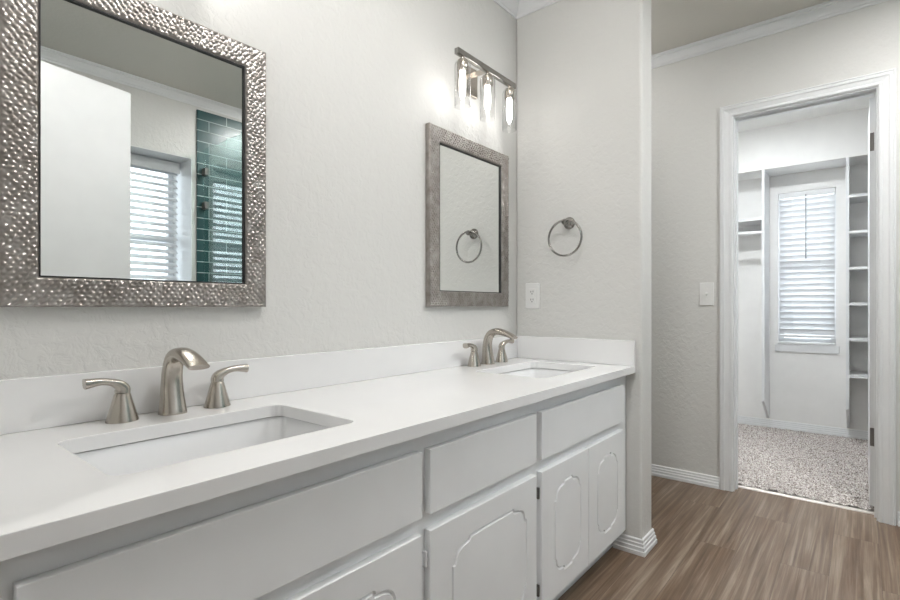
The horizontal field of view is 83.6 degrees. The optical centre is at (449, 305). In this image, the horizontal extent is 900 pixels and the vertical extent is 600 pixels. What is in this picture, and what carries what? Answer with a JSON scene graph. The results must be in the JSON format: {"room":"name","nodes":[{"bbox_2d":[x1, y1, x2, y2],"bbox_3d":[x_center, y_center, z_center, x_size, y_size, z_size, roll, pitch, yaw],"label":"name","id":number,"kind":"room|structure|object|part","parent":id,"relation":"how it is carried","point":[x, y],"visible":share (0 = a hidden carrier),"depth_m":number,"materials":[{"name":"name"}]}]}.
{"room":"bathroom","nodes":[
{"label":"bathroom","id":0,"kind":"room"},
{"bbox_2d":[0,0,516,378],"bbox_3d":[-0.350,-0.237,1.695,0.120,2.495,2.225,0,0,39],"label":"wall","id":1,"kind":"structure","parent":0,"point":[353,87],"depth_m":1.60,"materials":[{"name":"beige paint"}]},
{"bbox_2d":[0,0,265,306],"bbox_3d":[-0.683,-0.346,1.168,0.026,0.696,0.552,0,0,39],"label":"wall mirror","id":2,"kind":"object","parent":1,"relation":"attached to","point":[133,132],"visible":1,"depth_m":1.12,"materials":[{"name":"grey metal"}]},
{"bbox_2d":[0,336,516,434],"bbox_3d":[-0.304,0.193,1.640,0.020,0.104,1.950,0,0,39],"label":"backsplash","id":3,"kind":"structure","parent":1,"relation":"attached to","point":[48,401],"depth_m":1.30,"materials":[{"name":"white stone"}]},
{"bbox_2d":[426,122,508,306],"bbox_3d":[0.092,-0.346,2.119,0.026,0.696,0.552,0,0,39],"label":"wall mirror","id":4,"kind":"object","parent":1,"relation":"attached to","point":[467,180],"visible":1,"depth_m":2.08,"materials":[{"name":"grey metal"}]},
{"bbox_2d":[440,144,499,292],"bbox_3d":[0.087,-0.346,2.122,0.011,0.575,0.431,0,0,39],"label":"mirror glass","id":5,"kind":"object","parent":4,"relation":"attached to","point":[469,179],"depth_m":2.10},
{"bbox_2d":[454,47,516,130],"bbox_3d":[0.122,-0.880,2.067,0.140,0.246,0.406,0,0,39],"label":"vanity light","id":6,"kind":"object","parent":1,"relation":"attached to","point":[467,76],"visible":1,"depth_m":2.04,"materials":[{"name":"silver metal"}]},
{"bbox_2d":[457,56,467,73],"bbox_3d":[0.048,-0.919,1.913,0.042,0.058,0.042,0,0,39],"label":"socket","id":7,"kind":"object","parent":6,"relation":"attached to","point":[462,63],"depth_m":1.90,"materials":[{"name":"silver metal"}]},
{"bbox_3d":[0.048,-0.843,1.913,0.062,0.171,0.062,0,0,39],"label":"lamp shade","id":8,"kind":"part","parent":6,"relation":"part of","materials":[{"name":"clear glass"}]},
{"bbox_3d":[0.048,-0.838,1.913,0.025,0.102,0.025,0,0,39],"label":"bulb","id":9,"kind":"part","parent":6,"relation":"part of","materials":[{"name":"white glass"}]},
{"bbox_3d":[0.074,-0.943,2.106,0.018,0.120,0.120,0,0,39],"label":"wall plate","id":10,"kind":"part","parent":6,"relation":"part of","materials":[{"name":"silver metal"}]},
{"bbox_3d":[0.113,-0.958,2.074,0.082,0.016,0.018,0,0,39],"label":"arm","id":11,"kind":"part","parent":6,"relation":"part of","materials":[{"name":"silver metal"}]},
{"bbox_2d":[482,72,492,87],"bbox_3d":[0.152,-0.919,2.042,0.042,0.058,0.042,0,0,39],"label":"socket","id":12,"kind":"object","parent":6,"relation":"attached to","point":[487,79],"depth_m":2.03,"materials":[{"name":"silver metal"}]},
{"bbox_3d":[0.152,-0.843,2.042,0.062,0.171,0.062,0,0,39],"label":"lamp shade","id":13,"kind":"part","parent":6,"relation":"part of","materials":[{"name":"clear glass"}]},
{"bbox_3d":[0.152,-0.838,2.042,0.025,0.102,0.025,0,0,39],"label":"bulb","id":14,"kind":"part","parent":6,"relation":"part of","materials":[{"name":"white glass"}]},
{"bbox_2d":[504,86,513,100],"bbox_3d":[0.256,-0.919,2.169,0.042,0.058,0.042,0,0,39],"label":"socket","id":15,"kind":"object","parent":6,"relation":"attached to","point":[509,92],"depth_m":2.15,"materials":[{"name":"silver metal"}]},
{"bbox_3d":[0.256,-0.838,2.169,0.025,0.102,0.025,0,0,39],"label":"bulb","id":16,"kind":"part","parent":6,"relation":"part of","materials":[{"name":"white glass"}]},
{"bbox_3d":[0.256,-0.843,2.169,0.062,0.171,0.062,0,0,39],"label":"lamp shade","id":17,"kind":"part","parent":6,"relation":"part of","materials":[{"name":"clear glass"}]},
{"bbox_2d":[493,0,561,18],"bbox_3d":[0.025,-1.431,1.521,0.681,0.107,2.190,0,0,39],"label":"trim","id":18,"kind":"structure","parent":1,"relation":"attached to","point":[517,9],"depth_m":2.34,"materials":[{"name":"white paint"}]},
{"bbox_2d":[517,0,650,538],"bbox_3d":[0.590,-0.237,2.280,0.596,2.495,0.130,0,0,39],"label":"wall partition","id":19,"kind":"structure","parent":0,"point":[584,66],"depth_m":2.17,"materials":[{"name":"beige paint"}]},
{"bbox_2d":[526,283,539,308],"bbox_3d":[0.386,-0.047,2.355,0.074,0.120,0.010,0,0,39],"label":"wall outlet","id":20,"kind":"object","parent":19,"relation":"attached to","point":[532,289],"visible":1,"depth_m":2.35,"materials":[{"name":"white plastic"}]},
{"bbox_2d":[529,289,534,302],"bbox_3d":[0.384,-0.047,2.353,0.033,0.068,0.003,0,0,39],"label":"receptacle","id":21,"kind":"object","parent":20,"relation":"attached to","point":[531,291],"depth_m":2.35,"materials":[{"name":"white plastic"}]},
{"bbox_2d":[548,217,582,256],"bbox_3d":[0.515,-0.306,2.220,0.165,0.180,0.056,0,0,39],"label":"towel ring","id":22,"kind":"object","parent":19,"relation":"attached to","point":[569,222],"visible":1,"depth_m":2.21,"materials":[{"name":"silver metal"}]},
{"bbox_2d":[613,528,656,556],"bbox_3d":[0.414,0.978,2.423,1.080,0.064,0.162,0,0,39],"label":"baseboard","id":23,"kind":"structure","parent":19,"relation":"attached to","point":[642,547],"depth_m":2.07,"materials":[{"name":"white paint"}]},
{"bbox_2d":[558,475,899,599],"bbox_3d":[1.462,1.040,1.937,3.320,0.060,4.890,0,0,39],"label":"floor","id":24,"kind":"structure","parent":0,"point":[712,544],"depth_m":2.04,"materials":[{"name":"wood"}]},
{"bbox_2d":[0,376,625,599],"bbox_3d":[-0.093,0.642,1.479,0.547,0.736,1.972,0,0,39],"label":"vanity cabinet","id":25,"kind":"object","parent":24,"relation":"on","point":[520,503],"visible":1,"depth_m":1.06,"materials":[{"name":"white paint"}]},
{"bbox_3d":[-0.280,0.388,0.831,0.018,0.143,0.674,0,0,39],"label":"false drawer","id":26,"kind":"part","parent":25,"relation":"part of","materials":[{"name":"white paint"}]},
{"bbox_2d":[0,357,634,560],"bbox_3d":[-0.084,0.259,1.474,0.569,0.028,1.970,0,0,39],"label":"countertop","id":27,"kind":"structure","parent":25,"relation":"on","point":[50,496],"depth_m":0.94,"materials":[{"name":"white stone"}]},
{"bbox_2d":[82,347,248,423],"bbox_3d":[-0.592,0.169,1.116,0.161,0.154,0.346,0,0,39],"label":"faucet","id":28,"kind":"object","parent":27,"relation":"on","point":[122,409],"visible":1,"depth_m":1.13,"materials":[{"name":"silver metal"}]},
{"bbox_3d":[-0.712,0.166,1.046,0.026,0.038,0.087,0,0,33],"label":"lever","id":29,"kind":"part","parent":28,"relation":"part of","materials":[{"name":"silver metal"}]},
{"bbox_3d":[-0.697,0.214,1.070,0.052,0.060,0.062,0,0,39],"label":"handle","id":30,"kind":"part","parent":28,"relation":"part of","materials":[{"name":"silver metal"}]},
{"bbox_3d":[-0.592,0.169,1.116,0.161,0.154,0.058,0,0,39],"label":"spout","id":31,"kind":"part","parent":28,"relation":"part of","materials":[{"name":"silver metal"}]},
{"bbox_3d":[-0.568,0.214,1.228,0.052,0.060,0.062,0,0,39],"label":"handle","id":32,"kind":"part","parent":28,"relation":"part of","materials":[{"name":"silver metal"}]},
{"bbox_3d":[-0.547,0.166,1.248,0.087,0.038,0.026,0,0,-44],"label":"lever","id":33,"kind":"part","parent":28,"relation":"part of","materials":[{"name":"silver metal"}]},
{"bbox_2d":[74,416,329,474],"bbox_3d":[-0.454,0.354,0.988,0.345,0.156,0.496,0,0,39],"label":"sink","id":34,"kind":"object","parent":27,"relation":"in","point":[130,458],"visible":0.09,"depth_m":1.09,"materials":[{"name":"white ceramic"}]},
{"bbox_2d":[463,328,517,366],"bbox_3d":[0.203,0.169,2.095,0.161,0.154,0.346,0,0,39],"label":"faucet","id":35,"kind":"object","parent":27,"relation":"on","point":[487,351],"visible":1,"depth_m":2.11,"materials":[{"name":"silver metal"}]},
{"bbox_3d":[0.083,0.166,2.024,0.026,0.038,0.087,0,0,33],"label":"lever","id":36,"kind":"part","parent":35,"relation":"part of","materials":[{"name":"silver metal"}]},
{"bbox_3d":[0.098,0.214,2.049,0.052,0.060,0.062,0,0,39],"label":"handle","id":37,"kind":"part","parent":35,"relation":"part of","materials":[{"name":"silver metal"}]},
{"bbox_3d":[0.203,0.169,2.095,0.161,0.154,0.058,0,0,39],"label":"spout","id":38,"kind":"part","parent":35,"relation":"part of","materials":[{"name":"silver metal"}]},
{"bbox_3d":[0.227,0.214,2.207,0.052,0.060,0.062,0,0,39],"label":"handle","id":39,"kind":"part","parent":35,"relation":"part of","materials":[{"name":"silver metal"}]},
{"bbox_3d":[0.248,0.166,2.227,0.087,0.038,0.026,0,0,-44],"label":"lever","id":40,"kind":"part","parent":35,"relation":"part of","materials":[{"name":"silver metal"}]},
{"bbox_2d":[501,368,575,377],"bbox_3d":[0.344,0.354,1.968,0.345,0.156,0.490,0,0,39],"label":"sink","id":41,"kind":"object","parent":27,"relation":"in","point":[529,372],"visible":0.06,"depth_m":2.19,"materials":[{"name":"white ceramic"}]},
{"bbox_2d":[516,335,634,365],"bbox_3d":[0.532,0.193,2.230,0.570,0.104,0.020,0,0,39],"label":"side splash","id":42,"kind":"object","parent":27,"relation":"on","point":[586,350],"visible":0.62,"depth_m":2.19,"materials":[{"name":"white stone"}]},
{"bbox_3d":[-0.173,0.700,0.962,0.018,0.410,0.335,0,0,39],"label":"door","id":43,"kind":"part","parent":25,"relation":"part of","materials":[{"name":"white paint"}]},
{"bbox_3d":[0.098,0.388,1.295,0.018,0.143,0.470,0,0,39],"label":"false drawer","id":44,"kind":"part","parent":25,"relation":"part of","materials":[{"name":"white paint"}]},
{"bbox_3d":[0.098,0.700,1.295,0.018,0.410,0.470,0,0,39],"label":"door","id":45,"kind":"part","parent":25,"relation":"part of","materials":[{"name":"white paint"}]},
{"bbox_3d":[0.371,0.700,1.630,0.018,0.410,0.331,0,0,39],"label":"door","id":46,"kind":"part","parent":25,"relation":"part of","materials":[{"name":"white paint"}]},
{"bbox_3d":[0.477,0.388,1.760,0.018,0.143,0.667,0,0,39],"label":"false drawer","id":47,"kind":"part","parent":25,"relation":"part of","materials":[{"name":"white paint"}]},
{"bbox_3d":[0.583,0.700,1.890,0.018,0.410,0.333,0,0,39],"label":"door","id":48,"kind":"part","parent":25,"relation":"part of","materials":[{"name":"white paint"}]},
{"bbox_2d":[738,423,873,509],"bbox_3d":[2.221,0.996,3.398,1.750,0.023,1.665,0,0,39],"label":"carpet","id":49,"kind":"structure","parent":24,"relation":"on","point":[822,467],"depth_m":3.16,"materials":[{"name":"grey carpet"}]},
{"bbox_2d":[738,485,873,514],"bbox_3d":[1.833,1.004,2.621,0.590,0.010,0.022,0,0,39],"label":"trim","id":50,"kind":"structure","parent":24,"relation":"on","point":[739,486],"depth_m":2.60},
{"bbox_2d":[651,0,829,54],"bbox_3d":[1.326,-1.525,2.125,3.110,0.080,5.010,0,0,39],"label":"ceiling","id":51,"kind":"structure","parent":0,"point":[674,23],"depth_m":2.58,"materials":[{"name":"paint"}]},
{"bbox_2d":[651,0,899,524],"bbox_3d":[1.748,-0.237,2.643,3.110,2.495,0.105,0,0,39],"label":"wall","id":52,"kind":"structure","parent":0,"point":[688,95],"depth_m":2.83,"materials":[{"name":"beige paint"}]},
{"bbox_2d":[651,464,719,488],"bbox_3d":[1.043,0.978,3.139,1.150,0.064,0.016,0,0,39],"label":"baseboard","id":53,"kind":"structure","parent":52,"relation":"attached to","point":[701,479],"depth_m":2.88,"materials":[{"name":"white paint"}]},
{"bbox_2d":[700,282,713,304],"bbox_3d":[1.436,-0.067,2.816,0.072,0.128,0.020,0,0,39],"label":"light switch","id":54,"kind":"object","parent":52,"relation":"attached to","point":[706,289],"visible":1,"depth_m":2.81,"materials":[{"name":"white plastic"}]},
{"bbox_2d":[651,0,888,68],"bbox_3d":[0.767,-1.452,1.439,2.870,0.065,3.000,0,0,39],"label":"trim","id":55,"kind":"structure","parent":52,"relation":"attached to","point":[831,8],"depth_m":2.64,"materials":[{"name":"white paint"}]},
{"bbox_2d":[720,68,895,525],"bbox_3d":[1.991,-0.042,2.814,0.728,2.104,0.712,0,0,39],"label":"door frame","id":56,"kind":"structure","parent":52,"relation":"in","point":[881,85],"depth_m":2.46,"materials":[{"name":"white paint"}]},
{"bbox_2d":[898,511,899,526],"bbox_3d":[2.440,0.978,2.001,0.986,0.064,0.016,0,0,39],"label":"baseboard","id":57,"kind":"structure","parent":52,"relation":"attached to","point":[898,511],"depth_m":2.31,"materials":[{"name":"white paint"}]},
{"bbox_2d":[738,163,867,439],"bbox_3d":[2.785,-0.237,4.090,1.990,2.495,0.120,0,0,39],"label":"wall","id":58,"kind":"structure","parent":0,"point":[807,388],"depth_m":4.00,"materials":[{"name":"paint"}]},
{"bbox_2d":[738,170,769,417],"bbox_3d":[2.258,-0.070,4.255,0.722,1.981,0.289,0,0,39],"label":"closet shelving","id":59,"kind":"object","parent":58,"relation":"attached to","point":[752,226],"visible":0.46,"depth_m":4.00,"materials":[{"name":"white paint"}]},
{"bbox_3d":[2.251,-0.682,4.261,0.704,0.020,0.289,0,0,39],"label":"shelf","id":60,"kind":"part","parent":59,"relation":"part of","materials":[{"name":"white paint"}]},
{"bbox_3d":[2.178,-0.578,4.172,0.704,0.032,0.031,0,0,39],"label":"hanging rod","id":61,"kind":"part","parent":59,"relation":"part of","materials":[{"name":"white paint"}]},
{"bbox_3d":[2.531,-0.070,4.032,0.018,1.981,0.289,0,0,39],"label":"panel","id":62,"kind":"part","parent":59,"relation":"part of","materials":[{"name":"white paint"}]},
{"bbox_2d":[738,415,867,439],"bbox_3d":[2.742,0.964,4.037,1.750,0.064,0.016,0,0,39],"label":"baseboard","id":63,"kind":"structure","parent":58,"relation":"attached to","point":[850,433],"depth_m":3.98,"materials":[{"name":"white paint"}]},
{"bbox_2d":[775,194,838,353],"bbox_3d":[2.850,-0.274,4.020,0.415,1.283,0.134,0,0,39],"label":"window","id":64,"kind":"structure","parent":58,"relation":"in","point":[786,344],"depth_m":3.98,"materials":[{"name":"white paint"}]},
{"bbox_3d":[2.833,0.297,3.999,0.373,0.016,0.080,0,0,39],"label":"sill","id":65,"kind":"part","parent":64,"relation":"part of","materials":[{"name":"white paint"}]},
{"bbox_2d":[779,187,835,338],"bbox_3d":[2.832,-0.331,3.998,0.367,1.165,0.072,0,0,39],"label":"window blind","id":66,"kind":"object","parent":64,"relation":"attached to","point":[807,218],"visible":1,"depth_m":4.00,"materials":[{"name":"white paint"}]},
{"bbox_3d":[2.837,0.242,4.004,0.361,0.020,0.044,0,0,39],"label":"rail","id":67,"kind":"part","parent":66,"relation":"part of","materials":[{"name":"white paint"}]},
{"bbox_3d":[2.908,-0.314,3.946,0.002,1.108,0.034,0,0,39],"label":"ladder cord","id":68,"kind":"part","parent":66,"relation":"part of","materials":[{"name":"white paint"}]},
{"bbox_2d":[846,157,867,427],"bbox_3d":[3.129,-0.070,3.545,0.527,1.981,0.289,0,0,39],"label":"closet shelving","id":69,"kind":"object","parent":58,"relation":"attached to","point":[854,198],"visible":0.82,"depth_m":3.59,"materials":[{"name":"white paint"}]},
{"bbox_3d":[2.932,-0.070,3.706,0.018,1.981,0.289,0,0,39],"label":"panel","id":70,"kind":"part","parent":69,"relation":"part of","materials":[{"name":"white paint"}]},
{"bbox_3d":[3.136,0.501,3.539,0.508,0.020,0.289,0,0,39],"label":"shelf","id":71,"kind":"part","parent":69,"relation":"part of","materials":[{"name":"white paint"}]},
{"bbox_3d":[3.136,0.240,3.539,0.508,0.020,0.289,0,0,39],"label":"shelf","id":72,"kind":"part","parent":69,"relation":"part of","materials":[{"name":"white paint"}]},
{"bbox_3d":[3.136,-0.014,3.539,0.508,0.020,0.289,0,0,39],"label":"shelf","id":73,"kind":"part","parent":69,"relation":"part of","materials":[{"name":"white paint"}]},
{"bbox_3d":[3.136,-0.269,3.539,0.508,0.020,0.289,0,0,39],"label":"shelf","id":74,"kind":"part","parent":69,"relation":"part of","materials":[{"name":"white paint"}]},
{"bbox_3d":[3.136,-0.526,3.539,0.508,0.020,0.289,0,0,39],"label":"shelf","id":75,"kind":"part","parent":69,"relation":"part of","materials":[{"name":"white paint"}]},
{"bbox_3d":[3.136,-0.783,3.539,0.508,0.020,0.289,0,0,39],"label":"shelf","id":76,"kind":"part","parent":69,"relation":"part of","materials":[{"name":"white paint"}]},
{"bbox_2d":[738,107,868,180],"bbox_3d":[2.656,-1.226,3.931,1.750,0.328,0.290,0,0,39],"label":"wall closet header","id":77,"kind":"structure","parent":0,"point":[823,142],"depth_m":3.77,"materials":[{"name":"paint"}]},
{"bbox_2d":[738,96,873,131],"bbox_3d":[2.221,-1.438,3.398,1.750,0.095,1.665,0,0,39],"label":"ceiling","id":78,"kind":"structure","parent":0,"point":[860,103],"depth_m":3.65,"materials":[{"name":"paint"}]}
]}

